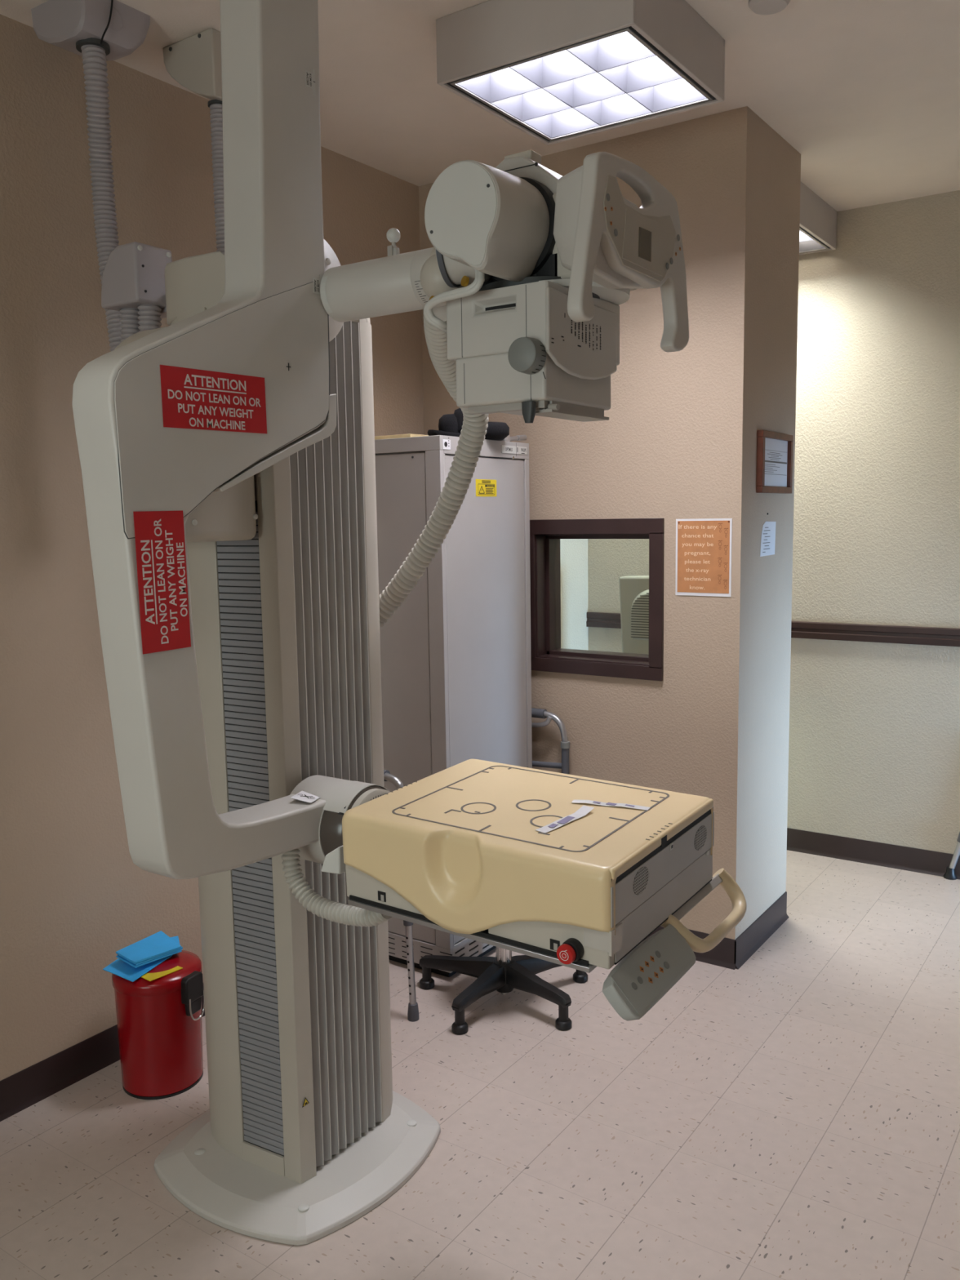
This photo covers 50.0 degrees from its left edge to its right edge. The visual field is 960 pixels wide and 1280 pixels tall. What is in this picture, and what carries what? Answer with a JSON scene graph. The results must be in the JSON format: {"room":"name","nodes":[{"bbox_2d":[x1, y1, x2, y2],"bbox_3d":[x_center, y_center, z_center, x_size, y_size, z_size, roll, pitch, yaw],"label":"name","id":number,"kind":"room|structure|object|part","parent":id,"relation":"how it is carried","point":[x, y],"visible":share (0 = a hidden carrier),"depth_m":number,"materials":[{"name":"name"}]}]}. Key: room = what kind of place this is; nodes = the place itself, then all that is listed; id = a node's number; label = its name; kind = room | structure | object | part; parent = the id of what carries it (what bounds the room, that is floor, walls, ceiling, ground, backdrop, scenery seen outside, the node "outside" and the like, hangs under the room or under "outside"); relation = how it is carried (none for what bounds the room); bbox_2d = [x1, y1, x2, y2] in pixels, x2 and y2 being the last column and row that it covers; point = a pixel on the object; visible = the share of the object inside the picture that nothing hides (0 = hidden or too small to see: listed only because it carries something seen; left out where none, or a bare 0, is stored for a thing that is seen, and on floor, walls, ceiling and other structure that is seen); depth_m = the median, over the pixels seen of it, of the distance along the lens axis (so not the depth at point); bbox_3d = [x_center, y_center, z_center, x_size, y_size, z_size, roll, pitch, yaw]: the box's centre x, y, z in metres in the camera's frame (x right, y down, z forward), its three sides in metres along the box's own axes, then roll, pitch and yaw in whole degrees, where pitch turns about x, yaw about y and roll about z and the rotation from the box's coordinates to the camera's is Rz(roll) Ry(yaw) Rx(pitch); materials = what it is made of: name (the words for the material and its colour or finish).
{"room":"radiology room","nodes":[
{"label":"radiology room","id":0,"kind":"room"},
{"bbox_2d":[0,13,588,1080],"bbox_3d":[-1.331,-0.173,3.001,0.120,3.075,6.880,4,8,34],"label":"wall","id":1,"kind":"structure","parent":0,"point":[73,895],"depth_m":3.06,"materials":[{"name":"paint"}]},
{"bbox_2d":[0,986,204,1121],"bbox_3d":[-1.666,1.380,2.542,0.016,0.111,5.175,4,8,34],"label":"baseboard","id":2,"kind":"structure","parent":1,"relation":"attached to","point":[37,1082],"depth_m":3.11,"materials":[{"name":"brown rubber"}]},
{"bbox_2d":[0,849,959,1279],"bbox_3d":[0.676,1.534,1.838,4.927,0.100,6.880,4,8,34],"label":"floor","id":3,"kind":"structure","parent":0,"point":[793,1113],"depth_m":2.84,"materials":[{"name":"tile"}]},
{"bbox_2d":[111,950,204,1099],"bbox_3d":[-0.978,1.160,3.146,0.261,0.383,0.263,-3,7,-20],"label":"waste bin","id":4,"kind":"object","parent":3,"relation":"on","point":[159,1013],"visible":0.84,"depth_m":3.05,"materials":[{"name":"red metal"}]},
{"bbox_2d":[102,955,172,982],"bbox_3d":[-1.041,0.975,3.101,0.152,0.016,0.170,2,8,26],"label":"sheet","id":5,"kind":"object","parent":4,"relation":"on","point":[118,967],"visible":0.57,"depth_m":3.07,"materials":[{"name":"blue paper"}]},
{"bbox_3d":[-0.981,0.998,3.127,0.261,0.057,0.261,4,8,34],"label":"lid","id":6,"kind":"part","parent":4,"relation":"part of","materials":[{"name":"red metal"}]},
{"bbox_2d":[170,935,179,944],"bbox_3d":[-0.994,0.953,3.186,0.140,0.003,0.123,-4,8,-27],"label":"sheet","id":7,"kind":"object","parent":4,"relation":"on","point":[175,939],"visible":0.17,"depth_m":3.25,"materials":[{"name":"blue paper"}]},
{"bbox_2d":[115,930,182,968],"bbox_3d":[-1.002,0.942,3.138,0.143,0.024,0.196,4,8,34],"label":"sheet","id":8,"kind":"object","parent":7,"relation":"on","point":[157,946],"visible":1,"depth_m":3.11,"materials":[{"name":"blue paper"}]},
{"bbox_3d":[-0.844,1.096,3.073,0.006,0.078,0.067,2,8,26],"label":"wire handle","id":9,"kind":"part","parent":4,"relation":"part of","materials":[{"name":"silver metal"}]},
{"bbox_2d":[383,769,418,1022],"bbox_3d":[-0.383,0.859,3.579,0.413,0.857,0.041,4,9,38],"label":"walker","id":10,"kind":"object","parent":3,"relation":"on","point":[413,1010],"visible":0.17,"depth_m":3.49,"materials":[{"name":"metal"}]},
{"bbox_2d":[71,0,746,1245],"bbox_3d":[-0.305,-0.013,2.335,1.658,2.882,1.126,4,8,34],"label":"machine","id":11,"kind":"object","parent":3,"relation":"on","point":[226,450],"depth_m":2.15,"materials":[{"name":"paint"}]},
{"bbox_3d":[-0.543,-0.470,2.105,0.118,1.918,0.585,4,8,34],"label":"arm","id":12,"kind":"part","parent":11,"relation":"part of","materials":[{"name":"paint"}]},
{"bbox_3d":[-0.495,-0.491,2.069,0.004,0.555,0.566,4,8,34],"label":"panel","id":13,"kind":"part","parent":11,"relation":"part of","materials":[{"name":"paint"}]},
{"bbox_2d":[216,511,284,1155],"bbox_3d":[-0.566,0.502,2.563,0.136,1.628,0.020,3,8,32],"label":"cover","id":14,"kind":"object","parent":11,"relation":"hanging from","point":[242,663],"depth_m":2.56,"materials":[{"name":"grey plastic"}]},
{"bbox_3d":[-0.554,1.339,2.662,0.142,0.050,0.024,3,8,32],"label":"slat sill","id":15,"kind":"part","parent":11,"relation":"part of","materials":[{"name":"beige paint"}]},
{"bbox_3d":[-0.488,1.365,2.802,0.668,0.040,0.676,4,8,34],"label":"plate","id":16,"kind":"part","parent":11,"relation":"part of","materials":[{"name":"paint"}]},
{"bbox_2d":[306,72,315,86],"bbox_3d":[-0.360,-1.194,2.194,0.001,0.025,0.025,4,8,34],"label":"print","id":17,"kind":"object","parent":11,"relation":"attached to","point":[310,76],"depth_m":2.19},
{"bbox_2d":[314,280,319,292],"bbox_3d":[-0.352,-0.771,2.244,0.001,0.025,0.025,4,8,34],"label":"print","id":18,"kind":"object","parent":11,"relation":"attached to","point":[316,282],"depth_m":2.24},
{"bbox_2d":[377,890,386,902],"bbox_3d":[-0.199,0.522,2.096,0.020,0.020,0.004,4,8,34],"label":"socket","id":19,"kind":"object","parent":11,"relation":"attached to","point":[381,894],"depth_m":2.09,"materials":[{"name":"plastic"}]},
{"bbox_3d":[-0.187,-0.761,2.206,0.320,0.117,0.117,4,8,34],"label":"tube arm","id":20,"kind":"part","parent":11,"relation":"part of","materials":[{"name":"paint"}]},
{"bbox_3d":[-0.183,-0.828,2.194,0.024,0.042,0.018,4,8,34],"label":"knob stem","id":21,"kind":"part","parent":11,"relation":"part of","materials":[{"name":"grey metal"}]},
{"bbox_3d":[-0.184,-0.861,2.191,0.030,0.030,0.030,4,8,34],"label":"knob","id":22,"kind":"part","parent":11,"relation":"part of","materials":[{"name":"white plastic"}]},
{"bbox_2d":[435,248,490,284],"bbox_3d":[-0.027,-0.738,1.939,0.075,0.126,0.126,2,7,20],"label":"joint","id":23,"kind":"object","parent":11,"relation":"attached to","point":[448,271],"depth_m":1.91,"materials":[{"name":"paint"}]},
{"bbox_3d":[-0.032,0.564,1.994,0.568,0.020,0.029,4,8,34],"label":"rail","id":24,"kind":"part","parent":11,"relation":"part of","materials":[{"name":"metal"}]},
{"bbox_3d":[0.054,-0.438,1.937,0.170,0.014,0.022,4,8,34],"label":"rail","id":25,"kind":"part","parent":11,"relation":"part of","materials":[{"name":"grey metal"}]},
{"bbox_3d":[0.099,-0.793,2.028,0.311,0.259,0.170,4,8,34],"label":"yoke plate","id":26,"kind":"part","parent":11,"relation":"part of","materials":[{"name":"paint"}]},
{"bbox_2d":[550,938,559,951],"bbox_3d":[0.137,0.553,1.868,0.020,0.020,0.004,4,8,34],"label":"socket","id":27,"kind":"object","parent":11,"relation":"attached to","point":[554,943],"depth_m":1.87,"materials":[{"name":"plastic"}]},
{"bbox_2d":[547,816,574,827],"bbox_3d":[0.160,0.356,2.017,0.020,0.004,0.072,4,8,34],"label":"print","id":28,"kind":"object","parent":11,"relation":"on","point":[566,820],"depth_m":2.02},
{"bbox_2d":[559,950,568,960],"bbox_3d":[0.149,0.558,1.823,0.018,0.021,0.001,4,8,34],"label":"print","id":29,"kind":"object","parent":11,"relation":"attached to","point":[563,954],"depth_m":1.82},
{"bbox_3d":[0.169,0.353,2.029,0.028,0.014,0.161,5,9,41],"label":"paper strip","id":30,"kind":"part","parent":11,"relation":"part of","materials":[{"name":"white paper"}]},
{"bbox_3d":[0.171,-0.441,1.985,0.058,0.022,0.225,4,8,34],"label":"rail","id":31,"kind":"part","parent":11,"relation":"part of","materials":[{"name":"grey metal"}]},
{"bbox_3d":[0.268,0.338,2.118,0.162,0.005,0.023,2,7,21],"label":"paper strip","id":32,"kind":"part","parent":11,"relation":"part of","materials":[{"name":"white paper"}]},
{"bbox_2d":[592,801,635,806],"bbox_3d":[0.275,0.337,2.116,0.088,0.002,0.015,2,8,25],"label":"print","id":33,"kind":"object","parent":11,"relation":"on","point":[610,804],"depth_m":2.12},
{"bbox_3d":[0.292,-0.737,1.866,0.004,0.142,0.296,4,8,34],"label":"panel","id":34,"kind":"part","parent":11,"relation":"part of","materials":[{"name":"beige plastic"}]},
{"bbox_2d":[633,866,648,894],"bbox_3d":[0.295,0.440,1.882,0.001,0.049,0.066,4,8,34],"label":"speaker grille","id":35,"kind":"object","parent":11,"relation":"attached to","point":[640,873],"depth_m":1.88,"materials":[{"name":"grey metal"}]},
{"bbox_3d":[0.300,-0.726,1.875,0.003,0.098,0.183,4,8,34],"label":"display frame","id":36,"kind":"part","parent":11,"relation":"part of","materials":[{"name":"beige plastic"}]},
{"bbox_3d":[0.360,0.432,1.981,0.006,0.093,0.470,4,8,34],"label":"panel","id":37,"kind":"part","parent":11,"relation":"part of","materials":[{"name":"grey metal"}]},
{"bbox_3d":[0.365,0.505,1.999,0.004,0.088,0.449,4,8,34],"label":"panel","id":38,"kind":"part","parent":11,"relation":"part of","materials":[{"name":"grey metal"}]},
{"bbox_2d":[694,825,706,850],"bbox_3d":[0.453,0.406,2.110,0.001,0.049,0.066,4,8,34],"label":"speaker grille","id":39,"kind":"object","parent":11,"relation":"attached to","point":[700,830],"depth_m":2.11,"materials":[{"name":"grey plastic"}]},
{"bbox_3d":[0.468,0.563,2.123,0.088,0.103,0.313,4,8,34],"label":"pull handle","id":40,"kind":"part","parent":11,"relation":"part of","materials":[{"name":"beige plastic"}]},
{"bbox_2d":[374,435,532,977],"bbox_3d":[-0.180,0.231,4.061,0.555,1.983,0.588,4,8,34],"label":"tall cabinet","id":41,"kind":"object","parent":3,"relation":"on","point":[455,658],"visible":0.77,"depth_m":3.78,"materials":[{"name":"metal"}]},
{"bbox_2d":[374,433,428,439],"bbox_3d":[-0.289,-0.771,3.999,0.315,0.024,0.340,4,8,34],"label":"wooden board","id":42,"kind":"object","parent":41,"relation":"on","point":[409,435],"visible":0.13,"depth_m":3.81,"materials":[{"name":"brown wood"}]},
{"bbox_3d":[-0.372,0.222,3.849,0.477,1.799,0.016,4,8,34],"label":"door","id":43,"kind":"part","parent":41,"relation":"part of","materials":[{"name":"paint"}]},
{"bbox_3d":[-0.343,0.243,3.831,0.547,1.948,0.021,4,8,34],"label":"frame","id":44,"kind":"part","parent":41,"relation":"part of","materials":[{"name":"paint"}]},
{"bbox_2d":[427,408,509,440],"bbox_3d":[-0.039,-0.797,3.792,0.309,0.113,0.212,-2,7,-10],"label":"hat","id":45,"kind":"object","parent":41,"relation":"on","point":[449,424],"visible":0.39,"depth_m":3.74,"materials":[{"name":"fabric"}]},
{"bbox_3d":[-0.090,-0.792,3.786,0.126,0.075,0.126,4,8,34],"label":"crown","id":46,"kind":"part","parent":45,"relation":"part of","materials":[{"name":"black fabric"}]},
{"bbox_3d":[0.031,0.212,3.910,0.016,1.782,0.519,4,8,34],"label":"door","id":47,"kind":"part","parent":41,"relation":"part of","materials":[{"name":"paint"}]},
{"bbox_2d":[479,481,494,493],"bbox_3d":[0.024,-0.564,3.808,0.001,0.052,0.110,4,8,34],"label":"print","id":48,"kind":"object","parent":41,"relation":"attached to","point":[485,487],"depth_m":3.81},
{"bbox_3d":[-0.177,0.212,4.070,0.547,1.948,0.564,4,8,34],"label":"frame","id":49,"kind":"part","parent":41,"relation":"part of","materials":[{"name":"paint"}]},
{"bbox_2d":[499,435,526,441],"bbox_3d":[0.110,-0.778,3.965,0.060,0.033,0.176,4,8,34],"label":"metal clamp","id":50,"kind":"object","parent":41,"relation":"on","point":[518,437],"visible":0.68,"depth_m":3.96,"materials":[{"name":"metal"}]},
{"bbox_2d":[418,946,587,1035],"bbox_3d":[0.089,1.023,3.649,0.619,0.500,0.542,-1,7,-3],"label":"stool","id":51,"kind":"object","parent":3,"relation":"on","point":[503,973],"visible":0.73,"depth_m":3.56,"materials":[{"name":"black plastic"}]},
{"bbox_3d":[-0.074,1.160,3.692,0.309,0.073,0.060,2,8,24],"label":"leg","id":52,"kind":"part","parent":51,"relation":"part of","materials":[{"name":"black plastic"}]},
{"bbox_3d":[0.000,1.182,3.500,0.060,0.073,0.263,4,8,34],"label":"leg","id":53,"kind":"part","parent":51,"relation":"part of","materials":[{"name":"black plastic"}]},
{"bbox_3d":[0.245,1.153,3.710,0.325,0.073,0.060,-5,8,-29],"label":"leg","id":54,"kind":"part","parent":51,"relation":"part of","materials":[{"name":"black plastic"}]},
{"bbox_3d":[0.197,1.177,3.513,0.274,0.073,0.060,6,10,44],"label":"leg","id":55,"kind":"part","parent":51,"relation":"part of","materials":[{"name":"black plastic"}]},
{"bbox_2d":[531,707,569,774],"bbox_3d":[0.209,0.735,4.269,0.378,0.920,0.050,4,8,34],"label":"walker","id":56,"kind":"object","parent":3,"relation":"on","point":[535,713],"visible":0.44,"depth_m":4.15,"materials":[{"name":"metal"}]},
{"bbox_2d":[942,831,959,879],"bbox_3d":[2.399,0.774,4.590,0.592,0.697,0.060,4,8,34],"label":"frame","id":57,"kind":"object","parent":3,"relation":"on","point":[950,874],"visible":1,"depth_m":4.75,"materials":[{"name":"metal"}]},
{"bbox_3d":[2.247,0.783,4.696,0.186,0.605,0.025,4,8,34],"label":"leg","id":58,"kind":"part","parent":57,"relation":"part of","materials":[{"name":"metal"}]},
{"bbox_3d":[0.974,0.691,5.196,0.730,0.760,0.610,4,8,34],"label":"desk","id":59,"kind":"object","parent":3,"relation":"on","visible":0},
{"bbox_2d":[618,575,648,654],"bbox_3d":[0.862,0.003,5.044,0.297,0.647,0.296,4,8,34],"label":"monitor","id":60,"kind":"object","parent":59,"relation":"on","point":[633,589],"visible":0.27,"depth_m":4.96,"materials":[{"name":"grey plastic"}]},
{"bbox_2d":[0,0,959,211],"bbox_3d":[0.626,-1.617,1.458,4.927,0.100,6.880,4,8,34],"label":"ceiling","id":61,"kind":"structure","parent":0,"point":[867,92],"depth_m":3.33,"materials":[{"name":"paint"}]},
{"bbox_2d":[31,0,150,351],"bbox_3d":[-1.047,-1.115,2.861,0.244,1.235,0.212,4,8,34],"label":"cable conduit","id":62,"kind":"object","parent":61,"relation":"hanging from","point":[100,32],"visible":0.61,"depth_m":2.76,"materials":[{"name":"grey plastic"}]},
{"bbox_2d":[163,27,224,253],"bbox_3d":[-0.782,-1.049,3.092,0.212,1.375,0.174,4,8,34],"label":"cable conduit","id":63,"kind":"object","parent":61,"relation":"hanging from","point":[194,61],"visible":0.23,"depth_m":2.96,"materials":[{"name":"beige paint"}]},
{"bbox_2d":[435,0,724,145],"bbox_3d":[0.299,-1.655,2.944,0.605,0.170,0.605,4,8,34],"label":"ceiling light","id":64,"kind":"object","parent":61,"relation":"attached to","point":[554,71],"visible":1,"depth_m":2.85,"materials":[{"name":"white plastic"}]},
{"bbox_2d":[748,0,790,14],"bbox_3d":[0.780,-1.716,2.771,0.110,0.024,0.110,4,8,34],"label":"smoke detector","id":65,"kind":"object","parent":61,"relation":"attached to","point":[757,6],"visible":1,"depth_m":2.77,"materials":[{"name":"white plastic"}]},
{"bbox_2d":[799,182,836,255],"bbox_3d":[1.232,-1.881,4.688,0.605,0.170,0.605,4,8,34],"label":"ceiling light","id":66,"kind":"object","parent":61,"relation":"attached to","point":[818,220],"visible":0.27,"depth_m":4.58,"materials":[{"name":"white metal"}]},
{"bbox_3d":[1.232,-1.845,4.693,0.553,0.094,0.553,4,8,34],"label":"frame","id":67,"kind":"part","parent":66,"relation":"part of","materials":[{"name":"white metal"}]},
{"bbox_2d":[418,106,800,939],"bbox_3d":[0.518,-0.362,4.327,1.415,3.075,0.590,4,8,34],"label":"wall","id":68,"kind":"structure","parent":0,"point":[678,439],"depth_m":3.84,"materials":[{"name":"paint"}]},
{"bbox_2d":[529,518,664,680],"bbox_3d":[0.479,-0.175,4.110,0.619,0.614,0.179,4,8,34],"label":"window","id":69,"kind":"structure","parent":68,"relation":"in","point":[547,655],"depth_m":4.09,"materials":[{"name":"brown wood"}]},
{"bbox_2d":[644,925,736,969],"bbox_3d":[0.372,1.141,4.255,1.420,0.111,0.016,4,8,34],"label":"baseboard","id":70,"kind":"structure","parent":68,"relation":"attached to","point":[722,954],"depth_m":3.89,"materials":[{"name":"brown rubber"}]},
{"bbox_2d":[675,518,732,596],"bbox_3d":[0.817,-0.302,3.765,0.216,0.282,0.003,4,8,34],"label":"poster","id":71,"kind":"object","parent":68,"relation":"attached to","point":[703,545],"visible":1,"depth_m":3.76,"materials":[{"name":"paper"}]},
{"bbox_2d":[733,891,788,969],"bbox_3d":[1.129,1.148,4.100,0.016,0.111,0.595,4,8,34],"label":"baseboard","id":72,"kind":"structure","parent":68,"relation":"attached to","point":[762,929],"depth_m":4.08,"materials":[{"name":"brown rubber"}]},
{"bbox_2d":[760,521,775,556],"bbox_3d":[1.096,-0.386,3.912,0.002,0.130,0.170,4,8,34],"label":"paper note","id":73,"kind":"object","parent":68,"relation":"attached to","point":[768,531],"visible":1,"depth_m":3.91,"materials":[{"name":"white paper"}]},
{"bbox_2d":[762,527,770,552],"bbox_3d":[1.085,-0.380,3.896,0.001,0.094,0.080,4,8,34],"label":"print","id":74,"kind":"object","parent":73,"relation":"attached to","point":[766,531],"depth_m":3.90},
{"bbox_2d":[755,430,793,493],"bbox_3d":[1.119,-0.670,3.900,0.024,0.226,0.344,4,8,34],"label":"framed certificate","id":75,"kind":"object","parent":68,"relation":"attached to","point":[774,449],"visible":1,"depth_m":3.89,"materials":[{"name":"red wood"}]},
{"bbox_2d":[764,449,786,475],"bbox_3d":[1.118,-0.672,3.901,0.001,0.089,0.284,4,8,34],"label":"print","id":76,"kind":"object","parent":75,"relation":"attached to","point":[775,460],"depth_m":3.91},
{"bbox_2d":[587,190,959,853],"bbox_3d":[2.562,-0.405,4.412,4.687,3.075,0.120,4,8,34],"label":"wall","id":77,"kind":"structure","parent":0,"point":[874,738],"depth_m":4.81,"materials":[{"name":"paint"}]},
{"bbox_2d":[586,612,959,646],"bbox_3d":[2.529,0.014,4.403,4.687,0.081,0.022,4,8,34],"label":"trim","id":78,"kind":"structure","parent":77,"relation":"attached to","point":[948,637],"depth_m":4.88,"materials":[{"name":"brown wood"}]},
{"bbox_2d":[786,827,959,879],"bbox_3d":[2.547,1.073,4.534,4.687,0.111,0.016,4,8,34],"label":"baseboard","id":79,"kind":"structure","parent":77,"relation":"attached to","point":[880,854],"depth_m":4.98,"materials":[{"name":"brown rubber"}]}
]}

